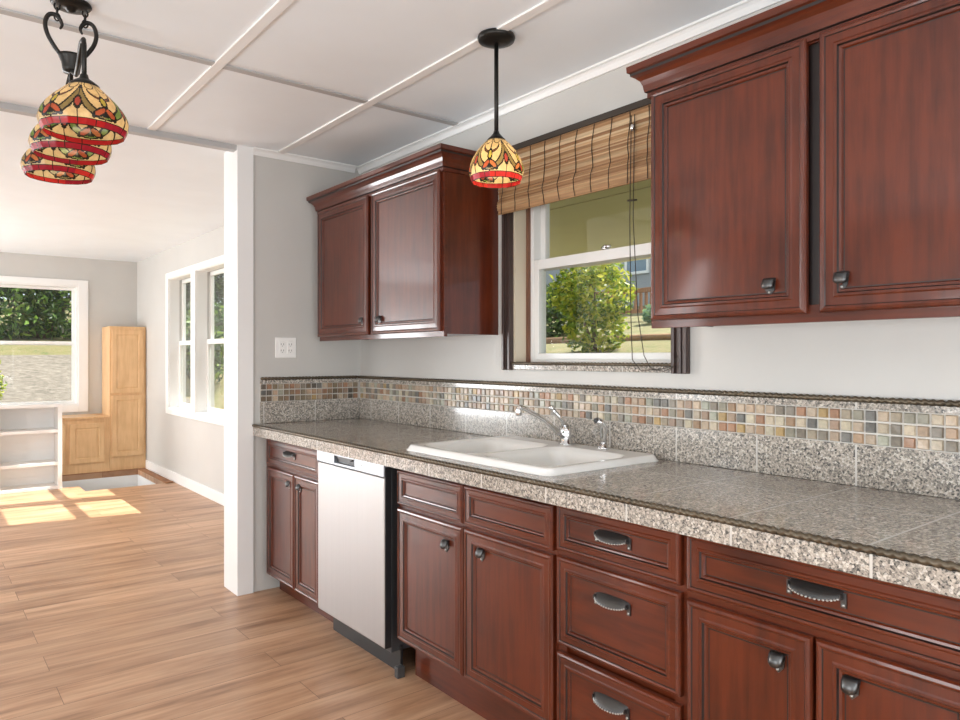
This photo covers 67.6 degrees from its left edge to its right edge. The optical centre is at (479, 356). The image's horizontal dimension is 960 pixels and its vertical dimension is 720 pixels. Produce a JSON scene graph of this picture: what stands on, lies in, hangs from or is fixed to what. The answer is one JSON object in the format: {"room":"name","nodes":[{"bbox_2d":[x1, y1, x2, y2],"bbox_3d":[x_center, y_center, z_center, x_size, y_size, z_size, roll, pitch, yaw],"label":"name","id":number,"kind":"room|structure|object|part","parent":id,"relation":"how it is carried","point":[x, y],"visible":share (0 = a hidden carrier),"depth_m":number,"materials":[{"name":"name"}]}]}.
{"room":"kitchen","nodes":[
{"label":"kitchen","id":0,"kind":"room"},
{"bbox_2d":[0,252,136,414],"bbox_3d":[-6.152,0.072,7.241,4.930,2.445,0.170,0,0,-38],"label":"wall","id":1,"kind":"structure","parent":0,"point":[112,285],"depth_m":8.42,"materials":[{"name":"paint"}]},
{"bbox_2d":[0,276,87,411],"bbox_3d":[-5.426,-0.128,7.790,2.050,1.525,0.168,0,0,-38],"label":"window","id":2,"kind":"structure","parent":1,"relation":"in","point":[78,288],"depth_m":8.31,"materials":[{"name":"white paint"}]},
{"bbox_3d":[-5.438,0.180,7.805,1.810,0.720,0.030,0,0,-38],"label":"sash","id":3,"kind":"part","parent":2,"relation":"part of","materials":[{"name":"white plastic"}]},
{"bbox_3d":[-5.459,-0.470,7.832,1.810,0.670,0.030,0,0,-38],"label":"sash","id":4,"kind":"part","parent":2,"relation":"part of","materials":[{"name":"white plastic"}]},
{"bbox_2d":[0,469,485,719],"bbox_3d":[-2.623,1.325,2.777,4.930,0.060,11.210,0,0,-38],"label":"floor","id":5,"kind":"structure","parent":0,"point":[115,603],"depth_m":3.34,"materials":[{"name":"brown wood"}]},
{"bbox_2d":[0,402,62,494],"bbox_3d":[-4.408,0.877,6.989,0.559,0.835,0.287,0,0,-38],"label":"bookcase","id":6,"kind":"object","parent":5,"relation":"on","point":[30,433],"visible":1,"depth_m":7.05,"materials":[{"name":"white paint"}]},
{"bbox_3d":[-4.410,1.280,6.991,0.473,0.030,0.259,0,0,-38],"label":"shelf","id":7,"kind":"part","parent":6,"relation":"part of","materials":[{"name":"white paint"}]},
{"bbox_3d":[-4.410,1.045,6.991,0.473,0.030,0.259,0,0,-38],"label":"shelf","id":8,"kind":"part","parent":6,"relation":"part of","materials":[{"name":"white paint"}]},
{"bbox_3d":[-4.410,0.725,6.991,0.473,0.030,0.259,0,0,-38],"label":"shelf","id":9,"kind":"part","parent":6,"relation":"part of","materials":[{"name":"white paint"}]},
{"bbox_3d":[-4.213,0.892,7.151,0.035,0.805,0.275,0,0,-38],"label":"panel","id":10,"kind":"part","parent":6,"relation":"part of","materials":[{"name":"white paint"}]},
{"bbox_2d":[62,413,109,474],"bbox_3d":[-4.611,0.980,8.042,0.741,0.630,0.446,0,0,-38],"label":"base cabinet","id":11,"kind":"object","parent":5,"relation":"on","point":[85,437],"visible":0.51,"depth_m":7.96,"materials":[{"name":"beige wood"}]},
{"bbox_3d":[-4.648,0.960,7.749,0.280,0.440,0.018,0,0,-38],"label":"door","id":12,"kind":"part","parent":11,"relation":"part of","materials":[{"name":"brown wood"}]},
{"bbox_3d":[-4.367,0.960,7.971,0.345,0.440,0.018,0,0,-38],"label":"door","id":13,"kind":"part","parent":11,"relation":"part of","materials":[{"name":"brown wood"}]},
{"bbox_2d":[62,475,154,490],"bbox_3d":[-3.930,2.455,7.543,0.990,2.200,1.270,0,0,-38],"label":"stairwell","id":14,"kind":"object","parent":5,"relation":"in","point":[129,480],"visible":0.05,"depth_m":8.05,"materials":[{"name":"white paint"}]},
{"bbox_2d":[102,326,145,470],"bbox_3d":[-4.172,0.472,8.393,0.382,1.645,0.439,0,0,-38],"label":"tall cabinet","id":15,"kind":"object","parent":5,"relation":"on","point":[123,347],"visible":0.97,"depth_m":8.23,"materials":[{"name":"beige wood"}]},
{"bbox_3d":[-4.043,0.787,8.226,0.336,0.695,0.018,0,0,-38],"label":"door","id":16,"kind":"part","parent":15,"relation":"part of","materials":[{"name":"brown wood"}]},
{"bbox_3d":[-4.043,0.050,8.226,0.336,0.720,0.018,0,0,-38],"label":"door","id":17,"kind":"part","parent":15,"relation":"part of","materials":[{"name":"brown wood"}]},
{"bbox_2d":[266,439,332,621],"bbox_3d":[-0.743,0.864,3.856,0.633,0.862,0.700,0,0,-38],"label":"base cabinet","id":18,"kind":"object","parent":5,"relation":"on","point":[292,470],"visible":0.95,"depth_m":3.64,"materials":[{"name":"brown wood"}]},
{"bbox_3d":[-1.051,0.890,3.780,0.020,0.586,0.357,0,0,-38],"label":"door","id":19,"kind":"part","parent":18,"relation":"part of","materials":[{"name":"brown wood"}]},
{"bbox_3d":[-0.987,0.504,3.681,0.027,0.038,0.130,0,0,-38],"label":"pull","id":20,"kind":"part","parent":18,"relation":"part of","materials":[{"name":"grey metal"}]},
{"bbox_3d":[-0.953,0.811,3.689,0.020,0.757,0.700,0,0,-38],"label":"frame","id":21,"kind":"part","parent":18,"relation":"part of","materials":[{"name":"brown wood"}]},
{"bbox_3d":[-0.961,0.514,3.667,0.020,0.138,0.645,0,0,-38],"label":"drawer","id":22,"kind":"part","parent":18,"relation":"part of","materials":[{"name":"brown wood"}]},
{"bbox_3d":[-0.909,0.659,3.584,0.026,0.047,0.032,0,0,-38],"label":"handle","id":23,"kind":"part","parent":18,"relation":"part of","materials":[{"name":"grey metal"}]},
{"bbox_3d":[-0.848,0.890,3.523,0.020,0.586,0.280,0,0,-38],"label":"door","id":24,"kind":"part","parent":18,"relation":"part of","materials":[{"name":"brown wood"}]},
{"bbox_2d":[317,450,410,678],"bbox_3d":[-0.323,0.864,3.295,0.618,0.862,0.646,0,0,-38],"label":"dishwasher","id":25,"kind":"object","parent":5,"relation":"on","point":[357,499],"visible":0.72,"depth_m":3.05,"materials":[{"name":"metal"}]},
{"bbox_3d":[-0.584,0.458,3.158,0.031,0.030,0.190,0,0,-38],"label":"pocket handle","id":26,"kind":"part","parent":25,"relation":"part of","materials":[{"name":"black plastic"}]},
{"bbox_3d":[-0.560,0.833,3.131,0.031,0.688,0.608,0,0,-38],"label":"door","id":27,"kind":"part","parent":25,"relation":"part of","materials":[{"name":"metal"}]},
{"bbox_3d":[-0.562,0.459,3.130,0.035,0.052,0.608,0,0,-38],"label":"control panel","id":28,"kind":"part","parent":25,"relation":"part of","materials":[{"name":"metal"}]},
{"bbox_3d":[-0.507,1.239,3.174,0.012,0.112,0.598,0,0,-38],"label":"kick plate","id":29,"kind":"part","parent":25,"relation":"part of","materials":[{"name":"black plastic"}]},
{"bbox_2d":[386,468,410,651],"bbox_3d":[-0.317,0.821,3.324,0.575,0.768,0.584,0,0,-38],"label":"tub","id":30,"kind":"object","parent":25,"relation":"in","point":[395,644],"depth_m":2.92,"materials":[{"name":"black metal"}]},
{"bbox_2d":[397,470,558,719],"bbox_3d":[0.178,0.864,2.695,0.628,0.862,0.902,0,0,-38],"label":"base cabinet","id":31,"kind":"object","parent":5,"relation":"on","point":[477,567],"visible":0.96,"depth_m":2.46,"materials":[{"name":"brown wood"}]},
{"bbox_3d":[-0.191,0.518,2.692,0.020,0.137,0.433,0,0,-38],"label":"drawer","id":32,"kind":"part","parent":31,"relation":"part of","materials":[{"name":"brown wood"}]},
{"bbox_3d":[-0.191,0.862,2.692,0.020,0.523,0.433,0,0,-38],"label":"door","id":33,"kind":"part","parent":31,"relation":"part of","materials":[{"name":"brown wood"}]},
{"bbox_3d":[-0.131,0.688,2.599,0.026,0.047,0.032,0,0,-38],"label":"handle","id":34,"kind":"part","parent":31,"relation":"part of","materials":[{"name":"grey metal"}]},
{"bbox_3d":[-0.002,0.674,2.436,0.026,0.047,0.032,0,0,-38],"label":"handle","id":35,"kind":"part","parent":31,"relation":"part of","materials":[{"name":"grey metal"}]},
{"bbox_3d":[0.086,0.518,2.342,0.020,0.137,0.443,0,0,-38],"label":"drawer","id":36,"kind":"part","parent":31,"relation":"part of","materials":[{"name":"brown wood"}]},
{"bbox_3d":[0.086,0.862,2.342,0.020,0.523,0.443,0,0,-38],"label":"door","id":37,"kind":"part","parent":31,"relation":"part of","materials":[{"name":"brown wood"}]},
{"bbox_2d":[252,418,959,598],"bbox_3d":[0.079,0.399,2.791,0.674,0.064,3.451,0,0,-38],"label":"countertop","id":38,"kind":"structure","parent":31,"relation":"on","point":[911,540],"depth_m":1.87,"materials":[{"name":"stone"}]},
{"bbox_2d":[406,435,658,475],"bbox_3d":[0.173,0.428,2.712,0.575,0.161,0.840,0,0,-38],"label":"sink","id":39,"kind":"object","parent":38,"relation":"in","point":[541,457],"visible":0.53,"depth_m":2.68,"materials":[{"name":"white ceramic"}]},
{"bbox_2d":[593,417,609,448],"bbox_3d":[0.462,0.288,2.713,0.069,0.120,0.047,0,0,-38],"label":"sprayer","id":40,"kind":"object","parent":39,"relation":"on","point":[600,422],"visible":1,"depth_m":2.71,"materials":[{"name":"silver metal"}]},
{"bbox_2d":[516,405,573,444],"bbox_3d":[0.253,0.265,2.789,0.294,0.166,0.060,0,0,-38],"label":"faucet","id":41,"kind":"object","parent":38,"relation":"on","point":[565,434],"visible":1,"depth_m":2.82,"materials":[{"name":"silver metal"}]},
{"bbox_3d":[0.312,0.239,2.834,0.107,0.102,0.030,0,0,-38],"label":"lever","id":42,"kind":"part","parent":41,"relation":"part of","materials":[{"name":"silver metal"}]},
{"bbox_2d":[557,506,686,719],"bbox_3d":[0.598,0.864,2.159,0.633,0.862,0.458,0,0,-38],"label":"base cabinet","id":43,"kind":"object","parent":5,"relation":"on","point":[622,585],"visible":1,"depth_m":1.96,"materials":[{"name":"brown wood"}]},
{"bbox_3d":[0.355,0.966,1.984,0.027,0.038,0.130,0,0,-38],"label":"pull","id":44,"kind":"part","parent":43,"relation":"part of","materials":[{"name":"grey metal"}]},
{"bbox_3d":[0.358,0.682,1.981,0.027,0.038,0.130,0,0,-38],"label":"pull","id":45,"kind":"part","parent":43,"relation":"part of","materials":[{"name":"grey metal"}]},
{"bbox_3d":[0.359,0.504,1.979,0.027,0.038,0.130,0,0,-38],"label":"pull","id":46,"kind":"part","parent":43,"relation":"part of","materials":[{"name":"grey metal"}]},
{"bbox_3d":[0.372,1.020,1.980,0.020,0.279,0.440,0,0,-38],"label":"drawer","id":47,"kind":"part","parent":43,"relation":"part of","materials":[{"name":"brown wood"}]},
{"bbox_3d":[0.372,0.727,1.980,0.020,0.263,0.440,0,0,-38],"label":"drawer","id":48,"kind":"part","parent":43,"relation":"part of","materials":[{"name":"brown wood"}]},
{"bbox_3d":[0.372,0.507,1.980,0.020,0.139,0.440,0,0,-38],"label":"drawer","id":49,"kind":"part","parent":43,"relation":"part of","materials":[{"name":"brown wood"}]},
{"bbox_2d":[687,536,959,719],"bbox_3d":[0.948,0.864,1.717,0.633,0.862,0.668,0,0,-38],"label":"base cabinet","id":50,"kind":"object","parent":5,"relation":"on","point":[769,637],"visible":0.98,"depth_m":1.55,"materials":[{"name":"brown wood"}]},
{"bbox_3d":[0.619,0.881,1.668,0.020,0.557,0.319,0,0,-38],"label":"door","id":51,"kind":"part","parent":50,"relation":"part of","materials":[{"name":"brown wood"}]},
{"bbox_3d":[0.660,0.684,1.599,0.026,0.047,0.032,0,0,-38],"label":"handle","id":52,"kind":"part","parent":50,"relation":"part of","materials":[{"name":"grey metal"}]},
{"bbox_3d":[0.712,0.504,1.532,0.027,0.038,0.130,0,0,-38],"label":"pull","id":53,"kind":"part","parent":50,"relation":"part of","materials":[{"name":"grey metal"}]},
{"bbox_3d":[0.737,0.804,1.550,0.020,0.742,0.668,0,0,-38],"label":"frame","id":54,"kind":"part","parent":50,"relation":"part of","materials":[{"name":"brown wood"}]},
{"bbox_3d":[0.760,0.684,1.473,0.026,0.047,0.032,0,0,-38],"label":"handle","id":55,"kind":"part","parent":50,"relation":"part of","materials":[{"name":"grey metal"}]},
{"bbox_3d":[0.823,0.881,1.410,0.020,0.557,0.324,0,0,-38],"label":"door","id":56,"kind":"part","parent":50,"relation":"part of","materials":[{"name":"brown wood"}]},
{"bbox_2d":[253,155,359,591],"bbox_3d":[-1.078,0.072,4.202,0.738,2.445,0.190,0,0,-38],"label":"wall","id":57,"kind":"structure","parent":0,"point":[285,225],"depth_m":4.05,"materials":[{"name":"paint"}]},
{"bbox_2d":[224,145,252,595],"bbox_3d":[-1.340,0.072,3.995,0.102,2.445,0.214,0,0,-38],"label":"trim","id":58,"kind":"structure","parent":57,"relation":"attached to","point":[238,165],"depth_m":3.92,"materials":[{"name":"white paint"}]},
{"bbox_2d":[275,337,295,357],"bbox_3d":[-1.099,-0.053,4.058,0.125,0.116,0.009,0,0,-38],"label":"wall outlet","id":59,"kind":"object","parent":57,"relation":"attached to","point":[285,347],"visible":1,"depth_m":4.06,"materials":[{"name":"white plastic"}]},
{"bbox_2d":[279,342,284,353],"bbox_3d":[-1.116,-0.053,4.043,0.034,0.068,0.003,0,0,-38],"label":"receptacle","id":60,"kind":"object","parent":59,"relation":"attached to","point":[281,344],"depth_m":4.04,"materials":[{"name":"white plastic"}]},
{"bbox_2d":[287,342,292,353],"bbox_3d":[-1.079,-0.053,4.072,0.034,0.068,0.003,0,0,-38],"label":"receptacle","id":61,"kind":"object","parent":59,"relation":"attached to","point":[289,344],"depth_m":4.07,"materials":[{"name":"white plastic"}]},
{"bbox_2d":[253,147,356,172],"bbox_3d":[-0.997,-1.131,4.126,0.626,0.038,0.031,0,0,-38],"label":"trim","id":62,"kind":"structure","parent":57,"relation":"attached to","point":[257,151],"depth_m":4.11,"materials":[{"name":"white paint"}]},
{"bbox_2d":[0,0,742,261],"bbox_3d":[-2.623,-1.200,2.777,4.930,0.100,11.210,0,0,-38],"label":"ceiling","id":63,"kind":"structure","parent":0,"point":[152,196],"depth_m":2.98,"materials":[{"name":"paint"}]},
{"bbox_2d":[20,0,128,184],"bbox_3d":[-1.342,-0.899,2.349,0.237,0.499,0.857,0,0,-36],"label":"lamp","id":64,"kind":"object","parent":63,"relation":"hanging from","point":[77,127],"visible":1,"depth_m":2.21,"materials":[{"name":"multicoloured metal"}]},
{"bbox_3d":[-1.526,-0.722,2.599,0.236,0.143,0.237,0,0,-38],"label":"lamp shade","id":65,"kind":"part","parent":64,"relation":"part of","materials":[{"name":"multicoloured glass"}]},
{"bbox_3d":[-1.327,-0.722,2.329,0.236,0.143,0.237,0,0,-38],"label":"lamp shade","id":66,"kind":"part","parent":64,"relation":"part of","materials":[{"name":"multicoloured glass"}]},
{"bbox_3d":[-1.236,-0.877,2.204,0.016,0.134,0.275,0,0,-36],"label":"arm","id":67,"kind":"part","parent":64,"relation":"part of","materials":[{"name":"black metal"}]},
{"bbox_3d":[-1.159,-0.722,2.099,0.236,0.143,0.237,0,0,-38],"label":"lamp shade","id":68,"kind":"part","parent":64,"relation":"part of","materials":[{"name":"multicoloured glass"}]},
{"bbox_2d":[0,102,236,151],"bbox_3d":[-2.974,-1.136,2.614,4.176,0.028,0.050,0,0,-38],"label":"trim","id":69,"kind":"structure","parent":63,"relation":"attached to","point":[5,107],"depth_m":3.66,"materials":[{"name":"grey paint"}]},
{"bbox_2d":[147,0,294,130],"bbox_3d":[0.099,-1.146,1.390,0.042,0.008,5.658,0,0,-38],"label":"trim","id":70,"kind":"structure","parent":63,"relation":"attached to","point":[279,6],"depth_m":2.73,"materials":[{"name":"white paint"}]},
{"bbox_2d":[0,7,458,125],"bbox_3d":[-2.039,-1.147,2.015,4.900,0.006,0.042,0,0,-38],"label":"trim","id":71,"kind":"structure","parent":63,"relation":"attached to","point":[4,11],"depth_m":2.78,"materials":[{"name":"grey paint"}]},
{"bbox_2d":[278,0,563,153],"bbox_3d":[0.629,-1.146,1.809,0.042,0.008,5.658,0,0,-38],"label":"trim","id":72,"kind":"structure","parent":63,"relation":"attached to","point":[541,7],"depth_m":2.89,"materials":[{"name":"white paint"}]},
{"bbox_2d":[469,28,523,188],"bbox_3d":[0.058,-0.885,2.563,0.196,0.525,0.195,0,0,39],"label":"pendant lamp","id":73,"kind":"object","parent":63,"relation":"hanging from","point":[496,164],"visible":1,"depth_m":2.52,"materials":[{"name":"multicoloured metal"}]},
{"bbox_3d":[0.059,-0.957,2.564,0.016,0.334,0.015,0,0,-38],"label":"rod","id":74,"kind":"part","parent":73,"relation":"part of","materials":[{"name":"black metal"}]},
{"bbox_3d":[0.059,-0.701,2.564,0.195,0.155,0.196,0,0,-38],"label":"lamp shade","id":75,"kind":"part","parent":73,"relation":"part of","materials":[{"name":"multicoloured glass"}]},
{"bbox_2d":[137,0,959,493],"bbox_3d":[-0.675,0.072,4.425,0.170,2.445,11.380,0,0,-38],"label":"wall","id":76,"kind":"structure","parent":0,"point":[919,358],"depth_m":2.84,"materials":[{"name":"paint"}]},
{"bbox_2d":[62,468,172,482],"bbox_3d":[-3.897,1.289,7.557,0.940,0.012,1.190,0,0,-38],"label":"trim","id":77,"kind":"structure","parent":76,"relation":"attached to","point":[161,478],"depth_m":7.89,"materials":[{"name":"brown wood"}]},
{"bbox_2d":[166,265,192,418],"bbox_3d":[-3.006,-0.145,7.344,0.177,1.490,0.949,0,0,-38],"label":"window","id":78,"kind":"structure","parent":76,"relation":"in","point":[175,405],"depth_m":7.61,"materials":[{"name":"white paint"}]},
{"bbox_3d":[-2.966,0.180,7.360,0.030,0.700,0.785,0,0,-38],"label":"sash","id":79,"kind":"part","parent":78,"relation":"part of","materials":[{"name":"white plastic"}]},
{"bbox_3d":[-2.941,-0.475,7.380,0.030,0.700,0.785,0,0,-38],"label":"sash","id":80,"kind":"part","parent":78,"relation":"part of","materials":[{"name":"white plastic"}]},
{"bbox_2d":[146,460,223,505],"bbox_3d":[-2.367,1.245,6.415,0.016,0.100,4.880,0,0,-38],"label":"baseboard","id":81,"kind":"structure","parent":76,"relation":"attached to","point":[199,488],"depth_m":7.05,"materials":[{"name":"white paint"}]},
{"bbox_2d":[193,255,223,425],"bbox_3d":[-2.404,-0.145,6.582,0.177,1.490,0.989,0,0,-38],"label":"window","id":82,"kind":"structure","parent":76,"relation":"in","point":[203,411],"depth_m":6.89,"materials":[{"name":"white paint"}]},
{"bbox_3d":[-2.380,0.180,6.618,0.030,0.700,0.825,0,0,-38],"label":"sash","id":83,"kind":"part","parent":82,"relation":"part of","materials":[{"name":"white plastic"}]},
{"bbox_3d":[-2.354,-0.475,6.638,0.030,0.700,0.825,0,0,-38],"label":"sash","id":84,"kind":"part","parent":82,"relation":"part of","materials":[{"name":"white plastic"}]},
{"bbox_2d":[306,143,497,340],"bbox_3d":[-0.438,-0.501,3.691,0.366,0.823,1.332,0,0,-38],"label":"upper cabinet","id":85,"kind":"object","parent":76,"relation":"attached to","point":[408,246],"visible":0.98,"depth_m":3.33,"materials":[{"name":"brown wood"}]},
{"bbox_3d":[-0.742,-0.468,3.857,0.020,0.710,0.572,0,0,-38],"label":"door","id":86,"kind":"part","parent":85,"relation":"part of","materials":[{"name":"brown wood"}]},
{"bbox_3d":[-0.506,-0.180,3.542,0.026,0.047,0.032,0,0,-38],"label":"handle","id":87,"kind":"part","parent":85,"relation":"part of","materials":[{"name":"grey metal"}]},
{"bbox_3d":[-0.529,-0.485,3.619,0.018,0.790,1.224,0,0,-38],"label":"frame","id":88,"kind":"part","parent":85,"relation":"part of","materials":[{"name":"brown wood"}]},
{"bbox_3d":[-0.438,-0.863,3.691,0.366,0.100,1.332,0,0,-38],"label":"crown moulding","id":89,"kind":"part","parent":85,"relation":"part of","materials":[{"name":"brown wood"}]},
{"bbox_3d":[-0.359,-0.468,3.372,0.020,0.710,0.596,0,0,-38],"label":"door","id":90,"kind":"part","parent":85,"relation":"part of","materials":[{"name":"brown wood"}]},
{"bbox_2d":[356,0,783,173],"bbox_3d":[1.017,-1.131,2.123,0.031,0.038,5.670,0,0,-38],"label":"trim","id":91,"kind":"structure","parent":76,"relation":"attached to","point":[741,9],"depth_m":2.83,"materials":[{"name":"white paint"}]},
{"bbox_2d":[502,182,689,373],"bbox_3d":[0.481,-0.446,2.936,0.193,1.009,0.994,0,0,-38],"label":"window","id":92,"kind":"structure","parent":76,"relation":"in","point":[526,259],"depth_m":3.24,"materials":[{"name":"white wood"}]},
{"bbox_2d":[497,98,677,371],"bbox_3d":[0.392,-0.442,2.866,0.043,0.991,0.986,0,0,-38],"label":"bamboo blind","id":93,"kind":"object","parent":92,"relation":"attached to","point":[621,135],"visible":0.79,"depth_m":2.82,"materials":[{"name":"brown wood"}]},
{"bbox_3d":[0.398,-0.925,2.871,0.026,0.024,0.980,0,0,-38],"label":"head rail","id":94,"kind":"part","parent":93,"relation":"part of","materials":[{"name":"brown wood"}]},
{"bbox_3d":[0.622,-0.418,2.578,0.206,0.944,0.027,0,0,43],"label":"pull cord","id":95,"kind":"part","parent":93,"relation":"part of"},
{"bbox_3d":[0.536,-0.642,2.986,0.030,0.495,0.796,0,0,-38],"label":"sash","id":96,"kind":"part","parent":92,"relation":"part of","materials":[{"name":"white plastic"}]},
{"bbox_3d":[0.507,-0.214,2.963,0.034,0.451,0.796,0,0,-38],"label":"sash","id":97,"kind":"part","parent":92,"relation":"part of","materials":[{"name":"white plastic"}]},
{"bbox_2d":[550,157,650,266],"bbox_3d":[2.106,-1.135,4.310,4.050,0.140,7.750,0,0,-38],"label":"porch roof","id":98,"kind":"structure","parent":76,"relation":"attached to","point":[588,222],"depth_m":5.63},
{"bbox_2d":[260,375,959,499],"bbox_3d":[0.097,0.240,2.808,0.624,0.258,3.454,0,0,-38],"label":"backsplash","id":99,"kind":"structure","parent":76,"relation":"attached to","point":[907,445],"depth_m":2.47,"materials":[{"name":"stone"}]},
{"bbox_2d":[626,0,959,327],"bbox_3d":[0.968,-0.501,1.914,0.366,0.823,1.172,0,0,-38],"label":"upper cabinet","id":100,"kind":"object","parent":76,"relation":"attached to","point":[805,154],"visible":1,"depth_m":1.85,"materials":[{"name":"brown wood"}]},
{"bbox_3d":[0.691,-0.468,2.045,0.020,0.710,0.496,0,0,-38],"label":"door","id":101,"kind":"part","parent":100,"relation":"part of","materials":[{"name":"brown wood"}]},
{"bbox_3d":[0.773,-0.189,1.924,0.026,0.047,0.032,0,0,-38],"label":"handle","id":102,"kind":"part","parent":100,"relation":"part of","materials":[{"name":"grey metal"}]},
{"bbox_3d":[0.968,-0.863,1.914,0.366,0.100,1.172,0,0,-38],"label":"crown moulding","id":103,"kind":"part","parent":100,"relation":"part of","materials":[{"name":"brown wood"}]},
{"bbox_3d":[0.892,-0.189,1.773,0.026,0.047,0.032,0,0,-38],"label":"handle","id":104,"kind":"part","parent":100,"relation":"part of","materials":[{"name":"grey metal"}]},
{"bbox_3d":[1.020,-0.468,1.628,0.020,0.710,0.499,0,0,-38],"label":"door","id":105,"kind":"part","parent":100,"relation":"part of","materials":[{"name":"brown wood"}]},
{"label":"outside","id":106,"kind":"structure","parent":0,"visible":0},
{"bbox_2d":[0,300,71,354],"bbox_3d":[-16.362,-1.039,17.149,11.600,2.010,12.800,0,0,-38],"label":"grass bank","id":107,"kind":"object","parent":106,"point":[4,349],"visible":0.15,"depth_m":15.54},
{"bbox_2d":[0,287,70,339],"bbox_3d":[-10.584,-2.853,17.246,3.938,5.313,2.382,0,0,-38],"label":"tree","id":108,"kind":"object","parent":107,"relation":"on","point":[35,305],"visible":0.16,"depth_m":16.81,"materials":[{"name":"green plant"}]},
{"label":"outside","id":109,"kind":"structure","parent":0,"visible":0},
{"bbox_2d":[0,355,190,403],"bbox_3d":[-10.036,0.670,9.147,11.600,1.436,7.600,0,0,-38],"label":"gravel yard","id":110,"kind":"structure","parent":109,"point":[29,378],"depth_m":12.47,"materials":[{"name":"beige gravel"}]},
{"bbox_2d":[0,359,7,399],"bbox_3d":[-7.011,0.275,10.127,0.583,1.002,0.588,0,0,-38],"label":"bush","id":111,"kind":"object","parent":110,"relation":"on","point":[5,385],"visible":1,"depth_m":10.26,"materials":[{"name":"green plant"}]},
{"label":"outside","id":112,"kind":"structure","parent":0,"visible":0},
{"bbox_2d":[546,319,670,352],"bbox_3d":[9.364,-0.673,10.972,23.700,4.216,13.600,0,0,-38],"label":"lawn","id":113,"kind":"structure","parent":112,"point":[649,346],"depth_m":9.60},
{"bbox_2d":[546,284,589,337],"bbox_3d":[1.092,-0.793,12.462,1.719,1.115,1.726,0,0,-38],"label":"shrub","id":114,"kind":"object","parent":113,"relation":"on","point":[557,325],"visible":0.09,"depth_m":12.08,"materials":[{"name":"green plant"}]},
{"bbox_2d":[546,263,639,352],"bbox_3d":[1.432,-0.697,9.149,1.143,1.491,1.179,0,0,-38],"label":"bush","id":115,"kind":"object","parent":113,"relation":"on","point":[577,295],"visible":0.94,"depth_m":8.91,"materials":[{"name":"green plant"}]},
{"bbox_3d":[1.338,-0.632,9.163,0.422,1.250,0.114,0,0,42],"label":"stem","id":116,"kind":"part","parent":115,"relation":"part of","materials":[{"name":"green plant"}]},
{"bbox_2d":[553,287,650,317],"bbox_3d":[3.012,-1.009,14.492,0.180,0.791,9.000,0,0,-38],"label":"fence","id":117,"kind":"object","parent":113,"relation":"on","point":[645,290],"visible":0.04,"depth_m":14.17,"materials":[{"name":"brown wood"}]},
{"bbox_2d":[546,333,670,343],"bbox_3d":[1.924,-0.247,10.062,0.120,0.128,3.400,0,0,-38],"label":"log","id":118,"kind":"object","parent":113,"relation":"on","point":[667,336],"visible":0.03,"depth_m":9.72,"materials":[{"name":"brown wood"}]},
{"bbox_2d":[642,304,651,322],"bbox_3d":[3.207,-0.758,12.691,0.870,0.459,0.767,0,0,-38],"label":"shrub","id":119,"kind":"object","parent":113,"relation":"on","point":[646,314],"visible":0.2,"depth_m":12.62,"materials":[{"name":"green plant"}]},
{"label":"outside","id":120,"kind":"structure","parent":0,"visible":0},
{"bbox_2d":[64,301,643,408],"bbox_3d":[-0.670,-0.697,24.711,22.400,4.169,20.400,0,0,-38],"label":"yard","id":121,"kind":"structure","parent":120,"point":[218,387],"depth_m":13.31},
{"bbox_2d":[186,301,223,382],"bbox_3d":[-6.169,-0.308,14.728,1.750,1.708,6.050,0,0,-38],"label":"hedge","id":122,"kind":"object","parent":121,"relation":"on","point":[218,317],"visible":0.09,"depth_m":13.01,"materials":[{"name":"green plant"}]},
{"bbox_2d":[186,273,223,322],"bbox_3d":[-8.292,-3.067,20.588,3.900,5.394,2.379,0,0,-38],"label":"tree","id":123,"kind":"object","parent":121,"relation":"on","point":[218,283],"visible":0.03,"depth_m":20.44,"materials":[{"name":"green plant"}]},
{"bbox_2d":[546,258,650,310],"bbox_3d":[6.934,-4.228,24.285,8.000,7.400,11.500,0,0,-38],"label":"house","id":124,"kind":"structure","parent":121,"relation":"on","point":[643,267],"depth_m":21.45,"materials":[{"name":"grey"}]},
{"bbox_3d":[4.703,-3.003,21.438,0.030,0.890,0.740,0,0,-38],"label":"pane","id":125,"kind":"part","parent":124,"relation":"part of","materials":[{"name":"blue glass"}]}
]}

